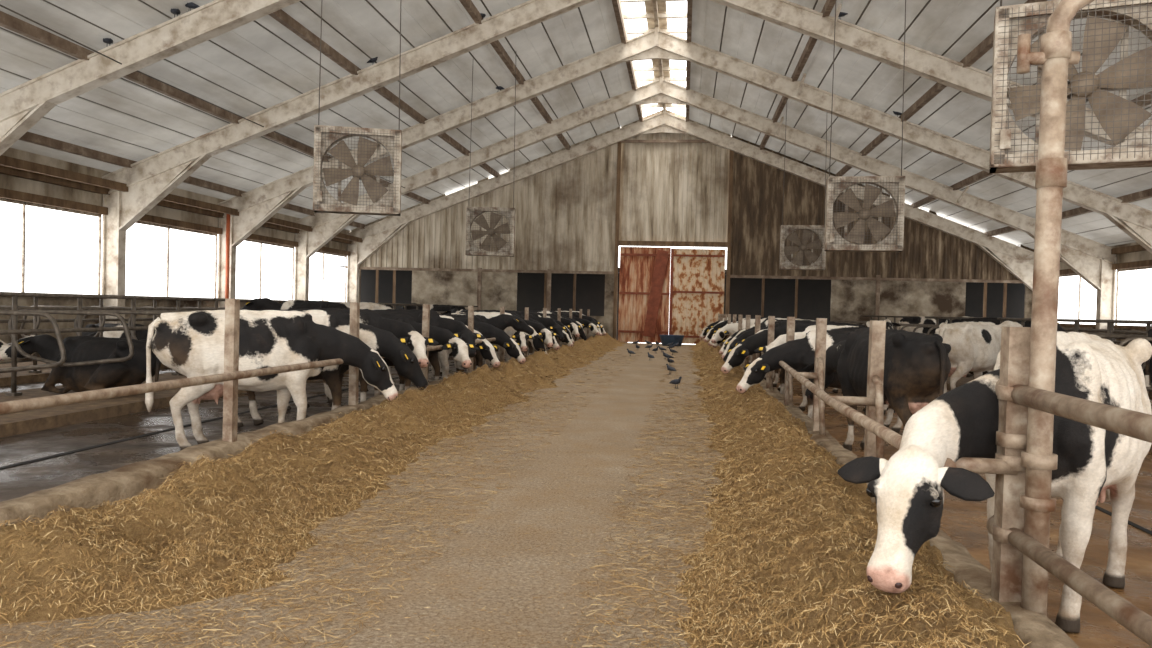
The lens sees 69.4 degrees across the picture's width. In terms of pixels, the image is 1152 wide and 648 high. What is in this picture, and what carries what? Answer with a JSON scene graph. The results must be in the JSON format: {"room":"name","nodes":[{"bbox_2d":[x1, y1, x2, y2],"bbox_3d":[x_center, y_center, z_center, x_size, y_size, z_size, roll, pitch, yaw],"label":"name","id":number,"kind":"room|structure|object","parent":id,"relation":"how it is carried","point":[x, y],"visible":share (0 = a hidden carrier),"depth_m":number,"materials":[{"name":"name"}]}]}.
{"room":"farm building","nodes":[
{"label":"farm building","id":0,"kind":"room"},
{"bbox_2d":[0,148,350,361],"bbox_3d":[-13.170,-1.497,17.812,0.320,5.168,42.000,2,1,7],"label":"wall","id":1,"kind":"structure","parent":0,"point":[15,184],"depth_m":21.53,"materials":[{"name":"concrete"}]},
{"bbox_2d":[0,198,101,294],"bbox_3d":[-12.980,-1.774,19.549,0.050,2.230,5.185,2,1,7],"label":"window","id":2,"kind":"structure","parent":1,"relation":"in","point":[22,203],"depth_m":19.90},
{"bbox_2d":[128,221,217,297],"bbox_3d":[-12.273,-1.852,25.028,0.050,2.230,5.235,2,1,7],"label":"window","id":3,"kind":"structure","parent":1,"relation":"in","point":[138,222],"depth_m":25.05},
{"bbox_2d":[244,239,294,299],"bbox_3d":[-11.566,-1.931,30.507,0.050,2.230,5.185,2,1,7],"label":"window","id":4,"kind":"structure","parent":1,"relation":"in","point":[249,240],"depth_m":30.72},
{"bbox_2d":[317,251,346,301],"bbox_3d":[-10.881,-2.007,35.812,0.050,2.230,4.885,2,1,7],"label":"window","id":5,"kind":"structure","parent":1,"relation":"in","point":[317,251],"depth_m":36.43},
{"bbox_2d":[0,343,566,501],"bbox_3d":[-7.436,1.140,17.110,11.650,0.200,42.000,2,1,7],"label":"floor","id":6,"kind":"structure","parent":0,"point":[21,480],"depth_m":9.07,"materials":[{"name":"concrete"}]},
{"bbox_2d":[0,307,240,385],"bbox_3d":[-9.758,0.117,21.782,2.300,1.570,32.100,2,1,7],"label":"bed","id":7,"kind":"object","parent":6,"relation":"on","point":[23,377],"visible":0.02,"depth_m":15.67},
{"bbox_2d":[0,340,9,350],"bbox_3d":[-10.386,0.475,13.414,2.524,0.834,0.906,2,1,11],"label":"cow","id":8,"kind":"object","parent":7,"relation":"on","point":[3,345],"visible":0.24,"depth_m":13.37},
{"bbox_2d":[0,297,40,372],"bbox_3d":[-10.570,0.149,15.080,1.875,1.420,0.140,2,1,7],"label":"divider","id":9,"kind":"object","parent":7,"relation":"on","point":[36,321],"visible":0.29,"depth_m":14.95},
{"bbox_2d":[20,298,105,337],"bbox_3d":[-10.352,0.125,16.766,1.875,1.420,0.140,2,1,7],"label":"divider","id":10,"kind":"object","parent":7,"relation":"on","point":[102,318],"visible":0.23,"depth_m":16.65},
{"bbox_2d":[82,323,155,339],"bbox_3d":[-9.846,0.401,18.385,2.524,0.834,0.906,2,1,11],"label":"cow","id":11,"kind":"object","parent":7,"relation":"on","point":[140,334],"visible":0.11,"depth_m":18.24},
{"bbox_2d":[82,300,158,327],"bbox_3d":[-10.135,0.101,18.452,1.875,1.420,0.140,2,1,7],"label":"divider","id":12,"kind":"object","parent":7,"relation":"on","point":[154,301],"visible":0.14,"depth_m":18.39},
{"bbox_2d":[136,301,200,315],"bbox_3d":[-9.917,0.076,20.138,1.875,1.420,0.140,2,1,7],"label":"divider","id":13,"kind":"object","parent":7,"relation":"on","point":[199,302],"visible":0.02,"depth_m":20.09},
{"bbox_2d":[0,364,454,469],"bbox_3d":[-3.081,1.153,16.548,1.600,0.010,41.000,2,1,7],"label":"channel","id":14,"kind":"object","parent":6,"relation":"on","point":[218,418],"visible":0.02,"depth_m":8.80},
{"bbox_2d":[225,214,229,298],"bbox_3d":[-11.431,-1.436,27.269,0.120,4.400,0.120,2,1,7],"label":"downpipe","id":15,"kind":"object","parent":6,"relation":"on","point":[227,215],"visible":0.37,"depth_m":27.21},
{"bbox_2d":[0,292,477,437],"bbox_3d":[-5.742,0.224,21.265,2.400,1.570,32.100,2,1,7],"label":"railings","id":16,"kind":"object","parent":6,"relation":"on","point":[28,421],"visible":0.2,"depth_m":11.10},
{"bbox_2d":[0,310,65,372],"bbox_3d":[-7.075,0.320,10.144,1.875,1.420,0.140,2,1,7],"label":"divider","id":17,"kind":"object","parent":16,"relation":"on","point":[2,312],"visible":1,"depth_m":10.04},
{"bbox_2d":[5,293,133,395],"bbox_3d":[-6.915,0.302,11.384,1.875,1.420,0.140,2,1,7],"label":"divider","id":18,"kind":"object","parent":16,"relation":"on","point":[12,323],"visible":0.88,"depth_m":11.40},
{"bbox_2d":[0,334,160,393],"bbox_3d":[-7.052,0.582,11.956,2.524,0.834,0.906,2,1,14],"label":"cow","id":19,"kind":"object","parent":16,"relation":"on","point":[132,371],"visible":0.77,"depth_m":11.65},
{"bbox_2d":[74,295,171,335],"bbox_3d":[-6.755,0.285,12.624,1.875,1.420,0.140,2,1,7],"label":"divider","id":20,"kind":"object","parent":16,"relation":"on","point":[78,320],"visible":0.26,"depth_m":12.65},
{"bbox_2d":[128,296,190,339],"bbox_3d":[-6.595,0.267,13.863,1.875,1.420,0.140,2,1,7],"label":"divider","id":21,"kind":"object","parent":16,"relation":"on","point":[131,321],"visible":0.3,"depth_m":13.94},
{"bbox_2d":[171,299,203,375],"bbox_3d":[-6.435,0.249,15.103,1.875,1.420,0.140,2,1,7],"label":"divider","id":22,"kind":"object","parent":16,"relation":"on","point":[176,373],"visible":0.13,"depth_m":15.17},
{"bbox_2d":[241,298,348,309],"bbox_3d":[-5.843,0.209,17.136,2.650,1.471,0.679,2,1,14],"label":"cow","id":23,"kind":"object","parent":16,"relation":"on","point":[261,303],"visible":0.29,"depth_m":17.01},
{"bbox_2d":[321,300,394,309],"bbox_3d":[-6.029,0.120,21.961,2.650,1.471,0.679,2,1,9],"label":"cow","id":24,"kind":"object","parent":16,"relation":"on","point":[363,305],"visible":0.11,"depth_m":21.70},
{"bbox_2d":[401,303,465,314],"bbox_3d":[-5.203,0.001,29.920,2.650,1.471,0.679,2,1,9],"label":"cow","id":25,"kind":"object","parent":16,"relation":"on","point":[435,307],"visible":0.23,"depth_m":29.70},
{"bbox_2d":[145,310,397,449],"bbox_3d":[-3.140,0.572,8.814,2.510,1.436,0.700,1,1,-30],"label":"cow","id":26,"kind":"object","parent":6,"relation":"on","point":[191,344],"visible":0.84,"depth_m":8.48},
{"bbox_2d":[0,345,567,525],"bbox_3d":[-1.756,1.028,16.275,0.344,0.370,41.800,2,1,7],"label":"kerb","id":27,"kind":"object","parent":6,"relation":"on","point":[124,482],"visible":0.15,"depth_m":5.74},
{"bbox_2d":[0,299,589,441],"bbox_3d":[-1.324,0.389,19.436,0.293,1.561,35.002,2,1,7],"label":"rail","id":28,"kind":"object","parent":27,"relation":"on","point":[231,374],"visible":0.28,"depth_m":7.03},
{"bbox_2d":[237,309,427,427],"bbox_3d":[-3.082,0.551,10.146,2.554,1.445,0.732,1,1,-2],"label":"cow","id":29,"kind":"object","parent":6,"relation":"on","point":[405,362],"visible":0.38,"depth_m":10.06},
{"bbox_2d":[287,308,438,410],"bbox_3d":[-3.109,0.515,11.644,2.553,1.464,0.730,2,1,16],"label":"cow","id":30,"kind":"object","parent":6,"relation":"on","point":[403,331],"visible":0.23,"depth_m":11.47},
{"bbox_2d":[322,314,477,403],"bbox_3d":[-2.789,0.539,12.769,2.543,1.391,0.691,1,1,3],"label":"cow","id":31,"kind":"object","parent":6,"relation":"on","point":[459,348],"visible":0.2,"depth_m":12.74},
{"bbox_2d":[359,309,484,391],"bbox_3d":[-2.708,0.479,14.252,2.538,1.455,0.735,2,1,22],"label":"cow","id":32,"kind":"object","parent":6,"relation":"on","point":[459,329],"visible":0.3,"depth_m":14.12},
{"bbox_2d":[388,315,500,385],"bbox_3d":[-2.570,0.516,15.460,2.416,1.351,0.675,1,1,2],"label":"cow","id":33,"kind":"object","parent":6,"relation":"on","point":[487,350],"visible":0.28,"depth_m":15.25},
{"bbox_2d":[443,308,467,313],"bbox_3d":[-3.553,0.251,25.972,0.679,1.471,2.650,1,1,-30],"label":"cow","id":34,"kind":"object","parent":6,"relation":"on","point":[455,310],"visible":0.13,"depth_m":26.43},
{"bbox_2d":[431,314,533,377],"bbox_3d":[-2.140,0.473,17.395,2.513,1.395,0.644,1,1,-1],"label":"cow","id":35,"kind":"object","parent":6,"relation":"on","point":[502,321],"visible":0.2,"depth_m":17.29},
{"bbox_2d":[441,315,525,371],"bbox_3d":[-2.217,0.505,16.432,2.431,1.356,0.678,1,1,-9],"label":"cow","id":36,"kind":"object","parent":6,"relation":"on","point":[503,339],"visible":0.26,"depth_m":16.39},
{"bbox_2d":[438,314,534,374],"bbox_3d":[-2.112,0.472,18.354,2.492,1.363,0.677,2,1,19],"label":"cow","id":37,"kind":"object","parent":6,"relation":"on","point":[522,338],"visible":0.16,"depth_m":18.03},
{"bbox_2d":[451,312,546,371],"bbox_3d":[-1.859,0.432,19.407,2.409,1.419,0.670,1,1,1],"label":"cow","id":38,"kind":"object","parent":6,"relation":"on","point":[537,343],"visible":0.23,"depth_m":19.35},
{"bbox_2d":[464,310,559,358],"bbox_3d":[-1.731,0.377,21.465,2.630,1.464,0.690,1,1,-6],"label":"cow","id":39,"kind":"object","parent":6,"relation":"on","point":[556,346],"visible":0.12,"depth_m":21.37},
{"bbox_2d":[496,312,567,359],"bbox_3d":[-1.391,0.384,22.878,2.470,1.417,0.707,2,1,19],"label":"cow","id":40,"kind":"object","parent":6,"relation":"on","point":[550,324],"visible":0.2,"depth_m":22.69},
{"bbox_2d":[495,315,573,352],"bbox_3d":[-1.297,0.397,23.979,2.437,1.357,0.639,1,1,-6],"label":"cow","id":41,"kind":"object","parent":6,"relation":"on","point":[566,340],"visible":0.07,"depth_m":23.88},
{"bbox_2d":[511,314,558,347],"bbox_3d":[-1.663,0.440,20.260,2.528,1.382,0.687,2,1,15],"label":"cow","id":42,"kind":"object","parent":6,"relation":"on","point":[547,336],"visible":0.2,"depth_m":20.01},
{"bbox_2d":[498,312,573,356],"bbox_3d":[-1.270,0.353,25.010,2.492,1.410,0.714,2,1,10],"label":"cow","id":43,"kind":"object","parent":6,"relation":"on","point":[538,313],"visible":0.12,"depth_m":24.78},
{"bbox_2d":[523,313,581,354],"bbox_3d":[-0.932,0.350,26.517,2.406,1.380,0.689,2,1,19],"label":"cow","id":44,"kind":"object","parent":6,"relation":"on","point":[568,323],"visible":0.2,"depth_m":26.27},
{"bbox_2d":[519,310,586,353],"bbox_3d":[-0.919,0.290,27.668,2.583,1.461,0.740,1,1,2],"label":"cow","id":45,"kind":"object","parent":6,"relation":"on","point":[580,330],"visible":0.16,"depth_m":27.56},
{"bbox_2d":[0,0,1135,155],"bbox_3d":[1.835,-3.846,14.834,30.525,10.300,0.360,2,1,7],"label":"frame","id":46,"kind":"object","parent":6,"relation":"on","point":[22,106],"visible":0.73,"depth_m":16.10,"materials":[{"name":"paint"}]},
{"bbox_2d":[103,38,112,44],"bbox_3d":[-9.073,-5.484,16.134,0.153,0.278,0.405,1,1,-11],"label":"pigeon","id":47,"kind":"object","parent":46,"relation":"on","point":[109,41],"visible":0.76,"depth_m":16.06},
{"bbox_2d":[170,9,180,17],"bbox_3d":[-7.672,-5.983,15.946,0.153,0.278,0.405,1,1,-9],"label":"pigeon","id":48,"kind":"object","parent":46,"relation":"on","point":[177,12],"visible":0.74,"depth_m":15.87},
{"bbox_2d":[0,155,362,242],"bbox_3d":[-12.505,-3.546,17.697,0.120,0.200,42.000,2,1,7],"label":"beam","id":49,"kind":"structure","parent":46,"relation":"attached to","point":[6,161],"depth_m":21.43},
{"bbox_2d":[185,2,199,11],"bbox_3d":[-7.369,-6.090,15.909,0.405,0.278,0.153,1,1,2],"label":"pigeon","id":50,"kind":"object","parent":46,"relation":"on","point":[191,5],"visible":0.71,"depth_m":15.86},
{"bbox_2d":[0,0,1151,235],"bbox_3d":[1.152,-6.226,15.896,27.340,5.026,42.000,2,1,7],"label":"roof purlin","id":51,"kind":"structure","parent":46,"relation":"attached to","point":[7,21],"depth_m":21.92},
{"bbox_2d":[556,311,602,340],"bbox_3d":[-0.069,0.202,33.887,2.623,1.460,0.688,2,1,22],"label":"cow","id":52,"kind":"object","parent":6,"relation":"on","point":[599,329],"visible":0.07,"depth_m":33.52},
{"bbox_2d":[561,314,599,339],"bbox_3d":[-0.351,0.298,30.828,2.491,1.362,0.677,1,1,-1],"label":"cow","id":53,"kind":"object","parent":6,"relation":"on","point":[587,323],"visible":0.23,"depth_m":30.83},
{"bbox_2d":[561,312,600,341],"bbox_3d":[-0.146,0.241,32.242,2.507,1.438,0.717,2,1,29],"label":"cow","id":54,"kind":"object","parent":6,"relation":"on","point":[576,314],"visible":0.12,"depth_m":32.04},
{"bbox_2d":[579,311,605,335],"bbox_3d":[-0.030,0.184,34.968,2.606,1.458,0.728,1,1,-1],"label":"cow","id":55,"kind":"object","parent":6,"relation":"on","point":[603,332],"visible":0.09,"depth_m":34.73},
{"bbox_2d":[101,0,1142,323],"bbox_3d":[2.538,-3.924,20.288,30.525,10.300,0.360,2,1,7],"label":"frame","id":56,"kind":"object","parent":6,"relation":"on","point":[149,180],"visible":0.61,"depth_m":21.04,"materials":[{"name":"paint"}]},
{"bbox_2d":[367,57,377,64],"bbox_3d":[-5.170,-6.703,21.164,0.405,0.278,0.153,2,1,24],"label":"pigeon","id":57,"kind":"object","parent":56,"relation":"on","point":[372,60],"visible":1,"depth_m":21.11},
{"bbox_2d":[776,3,1024,202],"bbox_3d":[9.502,-5.753,21.708,6.573,2.983,17.490,2,1,7],"label":"brace","id":58,"kind":"object","parent":56,"relation":"attached to","point":[839,7],"visible":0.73,"depth_m":24.47,"materials":[{"name":"paint"}]},
{"bbox_2d":[217,27,1151,307],"bbox_3d":[3.249,-4.003,25.792,30.525,10.300,0.360,2,1,7],"label":"frame","id":59,"kind":"object","parent":6,"relation":"on","point":[255,207],"visible":0.78,"depth_m":25.70,"materials":[{"name":"paint"}]},
{"bbox_2d":[347,110,1033,301],"bbox_3d":[4.618,-4.154,36.403,30.525,10.300,0.360,2,1,7],"label":"frame","id":60,"kind":"object","parent":6,"relation":"on","point":[1019,261],"visible":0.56,"depth_m":36.40,"materials":[{"name":"paint"}]},
{"bbox_2d":[294,77,1116,338],"bbox_3d":[3.953,-4.081,31.246,30.525,10.300,0.360,2,1,7],"label":"frame","id":61,"kind":"object","parent":6,"relation":"on","point":[1091,260],"visible":0.74,"depth_m":30.87,"materials":[{"name":"paint"}]},
{"bbox_3d":[1.131,-3.768,9.380,30.525,10.300,0.360,2,1,7],"label":"frame","id":62,"kind":"object","parent":6,"relation":"on","visible":0},
{"bbox_2d":[0,4,404,187],"bbox_3d":[-8.068,-5.183,21.664,0.026,0.180,22.071,2,1,7],"label":"roof purlin","id":63,"kind":"object","parent":62,"relation":"hanging from","point":[0,4],"visible":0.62,"depth_m":16.71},
{"bbox_2d":[0,343,726,647],"bbox_3d":[0.879,1.312,16.040,5.120,0.300,42.000,2,1,7],"label":"floor","id":64,"kind":"structure","parent":0,"point":[617,412],"depth_m":4.95,"materials":[{"name":"concrete"}]},
{"bbox_2d":[0,333,717,647],"bbox_3d":[1.239,0.884,19.107,5.083,0.542,33.832,2,1,7],"label":"hay","id":65,"kind":"object","parent":64,"relation":"on","point":[216,529],"visible":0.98,"depth_m":4.93,"materials":[{"name":"plant"}]},
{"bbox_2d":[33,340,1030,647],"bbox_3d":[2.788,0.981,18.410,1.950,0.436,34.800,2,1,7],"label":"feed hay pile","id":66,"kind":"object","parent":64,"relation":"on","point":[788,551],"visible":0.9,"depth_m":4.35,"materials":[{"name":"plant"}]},
{"bbox_2d":[666,364,675,373],"bbox_3d":[2.154,1.023,18.894,0.128,0.231,0.337,1,1,-38],"label":"pigeon","id":67,"kind":"object","parent":64,"relation":"on","point":[670,368],"visible":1,"depth_m":18.85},
{"bbox_2d":[660,335,684,345],"bbox_3d":[3.991,0.687,34.688,1.056,0.450,0.768,2,1,7],"label":"tub","id":68,"kind":"object","parent":64,"relation":"on","point":[665,339],"visible":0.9,"depth_m":34.41,"materials":[{"name":"plastic"}]},
{"bbox_2d":[670,376,681,388],"bbox_3d":[1.851,1.076,15.409,0.128,0.231,0.337,1,1,-35],"label":"pigeon","id":69,"kind":"object","parent":64,"relation":"on","point":[675,381],"visible":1,"depth_m":15.35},
{"bbox_2d":[0,0,1151,248],"bbox_3d":[2.032,-5.776,15.966,31.350,5.983,42.350,2,1,7],"label":"ceiling","id":70,"kind":"structure","parent":0,"point":[260,64],"depth_m":22.70,"materials":[{"name":"metal"}]},
{"bbox_2d":[313,0,401,215],"bbox_3d":[-3.453,-4.696,13.360,1.350,5.823,0.375,1,1,-10],"label":"ventilation fan","id":71,"kind":"object","parent":70,"relation":"hanging from","point":[325,137],"visible":1,"depth_m":13.34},
{"bbox_2d":[465,67,515,256],"bbox_3d":[-2.355,-4.803,23.401,1.350,5.760,0.375,1,1,0],"label":"ventilation fan","id":72,"kind":"object","parent":70,"relation":"hanging from","point":[472,213],"visible":0.98,"depth_m":23.36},
{"bbox_2d":[619,0,686,39],"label":"ceiling vent","id":73,"kind":"object","parent":70,"relation":"in","point":[656,15],"depth_m":25.01,"materials":[{"name":"paint"}]},
{"bbox_2d":[631,59,685,87],"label":"ceiling vent","id":74,"kind":"object","parent":70,"relation":"in","point":[661,67],"depth_m":30.51,"materials":[{"name":"paint"}]},
{"bbox_2d":[641,103,685,114],"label":"ceiling vent","id":75,"kind":"object","parent":70,"relation":"in","point":[659,105],"depth_m":35.92,"materials":[{"name":"paint"}]},
{"bbox_2d":[779,91,827,269],"bbox_3d":[7.047,-4.539,25.620,1.350,5.714,0.375,2,1,10],"label":"ventilation fan","id":76,"kind":"object","parent":70,"relation":"hanging from","point":[785,230],"visible":0.91,"depth_m":25.61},
{"bbox_2d":[824,0,905,251],"bbox_3d":[5.355,-4.366,15.252,1.350,6.048,0.375,2,1,12],"label":"ventilation fan","id":77,"kind":"object","parent":70,"relation":"hanging from","point":[894,186],"visible":1,"depth_m":15.25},
{"bbox_2d":[989,0,1151,173],"bbox_3d":[4.331,-4.297,6.966,1.377,5.936,0.383,2,1,25],"label":"ventilation fan","id":78,"kind":"object","parent":70,"relation":"hanging from","point":[1011,150],"visible":0.87,"depth_m":6.98,"materials":[{"name":"metal"}]},
{"bbox_2d":[340,110,1033,342],"bbox_3d":[4.548,-4.194,37.223,31.100,10.546,1.340,2,1,7],"label":"wall","id":79,"kind":"structure","parent":0,"point":[565,214],"depth_m":36.89,"materials":[{"name":"wood"}]},
{"bbox_2d":[618,247,670,342],"bbox_3d":[3.010,-1.288,36.725,2.230,4.220,0.115,2,1,7],"label":"door","id":80,"kind":"structure","parent":79,"relation":"in","point":[644,279],"depth_m":36.75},
{"bbox_2d":[359,140,1022,338],"bbox_3d":[4.597,-3.818,36.506,30.200,9.423,0.150,2,1,7],"label":"trim","id":81,"kind":"structure","parent":79,"relation":"attached to","point":[618,243],"depth_m":36.49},
{"bbox_2d":[669,248,724,343],"bbox_3d":[5.295,-1.187,36.439,2.360,4.200,0.100,2,1,7],"label":"door","id":82,"kind":"structure","parent":79,"relation":"in","point":[697,276],"depth_m":36.48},
{"bbox_2d":[749,354,1151,647],"bbox_3d":[10.148,1.609,14.848,13.580,0.200,42.000,2,1,7],"label":"floor","id":83,"kind":"structure","parent":0,"point":[964,522],"depth_m":5.80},
{"bbox_2d":[699,317,731,338],"bbox_3d":[6.310,0.406,34.286,2.408,1.346,0.668,2,1,11],"label":"cow","id":84,"kind":"object","parent":83,"relation":"on","point":[707,328],"visible":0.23,"depth_m":34.28},
{"bbox_2d":[704,316,765,341],"bbox_3d":[5.827,0.434,29.612,2.575,1.435,0.676,1,1,5],"label":"cow","id":85,"kind":"object","parent":83,"relation":"on","point":[708,337],"visible":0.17,"depth_m":29.55},
{"bbox_2d":[711,319,761,343],"bbox_3d":[5.021,0.546,23.498,2.409,1.385,0.693,2,1,8],"label":"cow","id":86,"kind":"object","parent":83,"relation":"on","point":[729,329],"visible":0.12,"depth_m":23.51},
{"bbox_2d":[712,317,762,363],"bbox_3d":[5.304,0.513,24.674,2.515,1.423,0.721,1,1,3],"label":"cow","id":87,"kind":"object","parent":83,"relation":"on","point":[715,345],"visible":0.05,"depth_m":24.65},
{"bbox_2d":[719,328,795,370],"bbox_3d":[4.905,0.606,21.591,2.364,1.322,0.656,2,1,8],"label":"cow","id":88,"kind":"object","parent":83,"relation":"on","point":[731,337],"visible":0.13,"depth_m":21.54},
{"bbox_2d":[721,319,805,379],"bbox_3d":[4.543,0.601,18.825,2.538,1.414,0.667,1,1,4],"label":"cow","id":89,"kind":"object","parent":83,"relation":"on","point":[765,324],"visible":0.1,"depth_m":18.79},
{"bbox_2d":[734,318,813,354],"bbox_3d":[4.838,0.572,20.201,2.445,1.441,0.680,2,1,14],"label":"cow","id":90,"kind":"object","parent":83,"relation":"on","point":[763,320],"visible":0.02,"depth_m":20.22},
{"bbox_2d":[723,321,827,387],"bbox_3d":[4.335,0.634,17.486,2.449,1.385,0.702,2,1,9],"label":"cow","id":91,"kind":"object","parent":83,"relation":"on","point":[746,334],"visible":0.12,"depth_m":17.51},
{"bbox_2d":[739,329,842,393],"bbox_3d":[4.352,0.656,16.283,2.409,1.385,0.693,1,1,-2],"label":"cow","id":92,"kind":"object","parent":83,"relation":"on","point":[835,390],"visible":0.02,"depth_m":16.36},
{"bbox_2d":[721,320,865,394],"bbox_3d":[3.826,0.653,14.497,2.547,1.424,0.707,2,1,11],"label":"cow","id":93,"kind":"object","parent":83,"relation":"on","point":[737,355],"visible":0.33,"depth_m":14.48},
{"bbox_2d":[736,330,902,432],"bbox_3d":[3.395,0.746,11.287,2.374,1.327,0.659,2,1,14],"label":"cow","id":94,"kind":"object","parent":83,"relation":"on","point":[798,353],"visible":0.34,"depth_m":11.29},
{"bbox_2d":[754,325,887,414],"bbox_3d":[3.905,0.705,13.008,2.399,1.380,0.691,1,1,-12],"label":"cow","id":95,"kind":"object","parent":83,"relation":"on","point":[781,339],"visible":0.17,"depth_m":12.97},
{"bbox_2d":[802,328,950,450],"bbox_3d":[3.270,0.744,9.303,0.709,1.400,2.474,1,1,-15],"label":"cow","id":96,"kind":"object","parent":83,"relation":"on","point":[917,366],"visible":0.78,"depth_m":8.47},
{"bbox_2d":[866,319,900,328],"bbox_3d":[7.924,0.609,21.527,0.679,1.471,2.650,2,1,27],"label":"cow","id":97,"kind":"object","parent":83,"relation":"on","point":[889,325],"visible":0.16,"depth_m":21.08},
{"bbox_2d":[718,344,1079,647],"bbox_3d":[3.498,1.209,15.599,0.321,0.290,41.800,2,1,7],"label":"kerb","id":98,"kind":"object","parent":83,"relation":"on","point":[1034,627],"visible":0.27,"depth_m":4.13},
{"bbox_2d":[718,314,1151,646],"bbox_3d":[3.686,0.532,18.237,0.465,1.461,35.901,2,1,7],"label":"rail","id":99,"kind":"object","parent":83,"relation":"on","point":[1013,391],"depth_m":3.74,"materials":[{"name":"metal"}]},
{"bbox_2d":[935,321,1024,392],"bbox_3d":[7.203,0.689,14.667,2.730,1.515,0.699,1,1,-34],"label":"cow","id":100,"kind":"object","parent":83,"relation":"on","point":[975,346],"visible":0.64,"depth_m":14.05},
{"bbox_2d":[837,331,1151,632],"bbox_3d":[2.299,0.773,4.217,2.960,1.475,0.700,1,1,-41],"label":"cow","id":101,"kind":"object","parent":83,"relation":"on","point":[1095,463],"visible":0.74,"depth_m":3.94},
{"bbox_2d":[861,315,1151,450],"bbox_3d":[9.328,0.626,19.326,2.400,1.570,32.100,2,1,7],"label":"bed","id":102,"kind":"object","parent":83,"relation":"on","point":[963,380],"visible":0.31,"depth_m":17.73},
{"bbox_2d":[900,324,938,329],"bbox_3d":[9.503,0.514,22.226,1.875,1.420,0.140,2,1,7],"label":"divider","id":103,"kind":"object","parent":102,"relation":"on","point":[909,325],"visible":0.18,"depth_m":22.28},
{"bbox_2d":[913,325,936,331],"bbox_3d":[9.343,0.532,20.987,1.875,1.420,0.140,2,1,7],"label":"divider","id":104,"kind":"object","parent":102,"relation":"on","point":[920,326],"visible":0.2,"depth_m":21.03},
{"bbox_2d":[898,316,967,333],"bbox_3d":[11.348,0.478,25.779,2.650,1.471,0.679,2,1,6],"label":"cow","id":105,"kind":"object","parent":102,"relation":"on","point":[906,320],"visible":0.29,"depth_m":25.63},
{"bbox_2d":[926,318,1002,334],"bbox_3d":[9.183,0.550,19.747,1.875,1.420,0.140,2,1,7],"label":"divider","id":106,"kind":"object","parent":102,"relation":"on","point":[1001,321],"visible":0.19,"depth_m":19.81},
{"bbox_2d":[958,317,1064,376],"bbox_3d":[10.384,0.557,19.892,2.650,1.471,0.679,1,1,0],"label":"cow","id":107,"kind":"object","parent":102,"relation":"on","point":[994,320],"visible":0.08,"depth_m":19.76},
{"bbox_2d":[1058,320,1077,331],"bbox_3d":[8.703,0.603,16.028,1.875,1.420,0.140,2,1,7],"label":"divider","id":108,"kind":"object","parent":102,"relation":"on","point":[1075,323],"visible":0.04,"depth_m":15.89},
{"bbox_2d":[1057,320,1113,342],"bbox_3d":[8.543,0.621,14.789,1.875,1.420,0.140,2,1,7],"label":"divider","id":109,"kind":"object","parent":102,"relation":"on","point":[1108,323],"visible":0.09,"depth_m":14.65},
{"bbox_2d":[1087,321,1151,408],"bbox_3d":[8.383,0.639,13.549,1.875,1.420,0.140,2,1,7],"label":"divider","id":110,"kind":"object","parent":102,"relation":"on","point":[1148,326],"visible":0.1,"depth_m":13.43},
{"bbox_2d":[1092,334,1151,386],"bbox_3d":[8.223,0.656,12.309,1.875,1.420,0.140,2,1,7],"label":"divider","id":111,"kind":"object","parent":102,"relation":"on","point":[1101,336],"visible":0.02,"depth_m":12.31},
{"bbox_2d":[1119,337,1151,391],"bbox_3d":[8.063,0.674,11.070,1.875,1.420,0.140,2,1,7],"label":"divider","id":112,"kind":"object","parent":102,"relation":"on","point":[1130,339],"visible":0.31,"depth_m":11.12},
{"bbox_2d":[1141,358,1151,405],"bbox_3d":[8.784,0.941,13.569,2.524,0.834,0.906,2,1,11],"label":"cow","id":113,"kind":"object","parent":102,"relation":"on","point":[1150,362],"visible":0.03,"depth_m":13.44},
{"bbox_2d":[1145,329,1151,392],"bbox_3d":[9.058,0.677,11.154,2.650,1.471,0.679,2,1,6],"label":"cow","id":114,"kind":"object","parent":102,"relation":"on","point":[1147,372],"visible":0.37,"depth_m":11.30},
{"bbox_2d":[887,408,1151,534],"bbox_3d":[5.381,1.379,15.460,0.050,0.010,41.000,2,1,7],"label":"channel","id":115,"kind":"object","parent":83,"relation":"on","point":[1139,527],"visible":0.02,"depth_m":6.26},
{"bbox_2d":[1016,0,1094,615],"bbox_3d":[2.776,-0.442,3.467,1.772,3.937,0.150,2,1,12],"label":"pipe","id":116,"kind":"object","parent":83,"relation":"on","point":[1055,55],"visible":0.86,"depth_m":3.59,"materials":[{"name":"metal"}]},
{"bbox_2d":[1064,329,1151,396],"bbox_3d":[13.294,0.732,18.816,2.400,1.570,32.100,2,1,7],"label":"bed","id":117,"kind":"object","parent":83,"relation":"on","point":[1080,330],"visible":0.1,"depth_m":19.68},
{"bbox_2d":[1078,322,1138,331],"bbox_3d":[13.583,0.635,21.046,1.875,1.420,0.140,2,1,7],"label":"divider","id":118,"kind":"object","parent":117,"relation":"on","point":[1078,322],"visible":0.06,"depth_m":21.07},
{"bbox_2d":[1111,323,1145,339],"bbox_3d":[13.366,0.659,19.360,1.875,1.420,0.140,2,1,7],"label":"divider","id":119,"kind":"object","parent":117,"relation":"on","point":[1112,324],"visible":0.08,"depth_m":19.43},
{"bbox_2d":[1059,242,1151,346],"bbox_3d":[16.952,-0.358,13.942,0.320,4.498,42.000,2,1,7],"label":"wall","id":120,"kind":"structure","parent":0,"point":[1130,255],"depth_m":28.45,"materials":[{"name":"concrete"}]},
{"bbox_2d":[1059,274,1095,324],"bbox_3d":[19.323,-0.941,31.930,0.050,2.050,4.885,2,1,7],"label":"window","id":121,"kind":"structure","parent":120,"relation":"in","point":[1067,274],"depth_m":31.92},
{"bbox_2d":[1115,266,1151,325],"bbox_3d":[18.638,-0.865,26.624,0.050,2.050,5.185,2,1,7],"label":"window","id":122,"kind":"structure","parent":120,"relation":"in","point":[1149,267],"depth_m":29.14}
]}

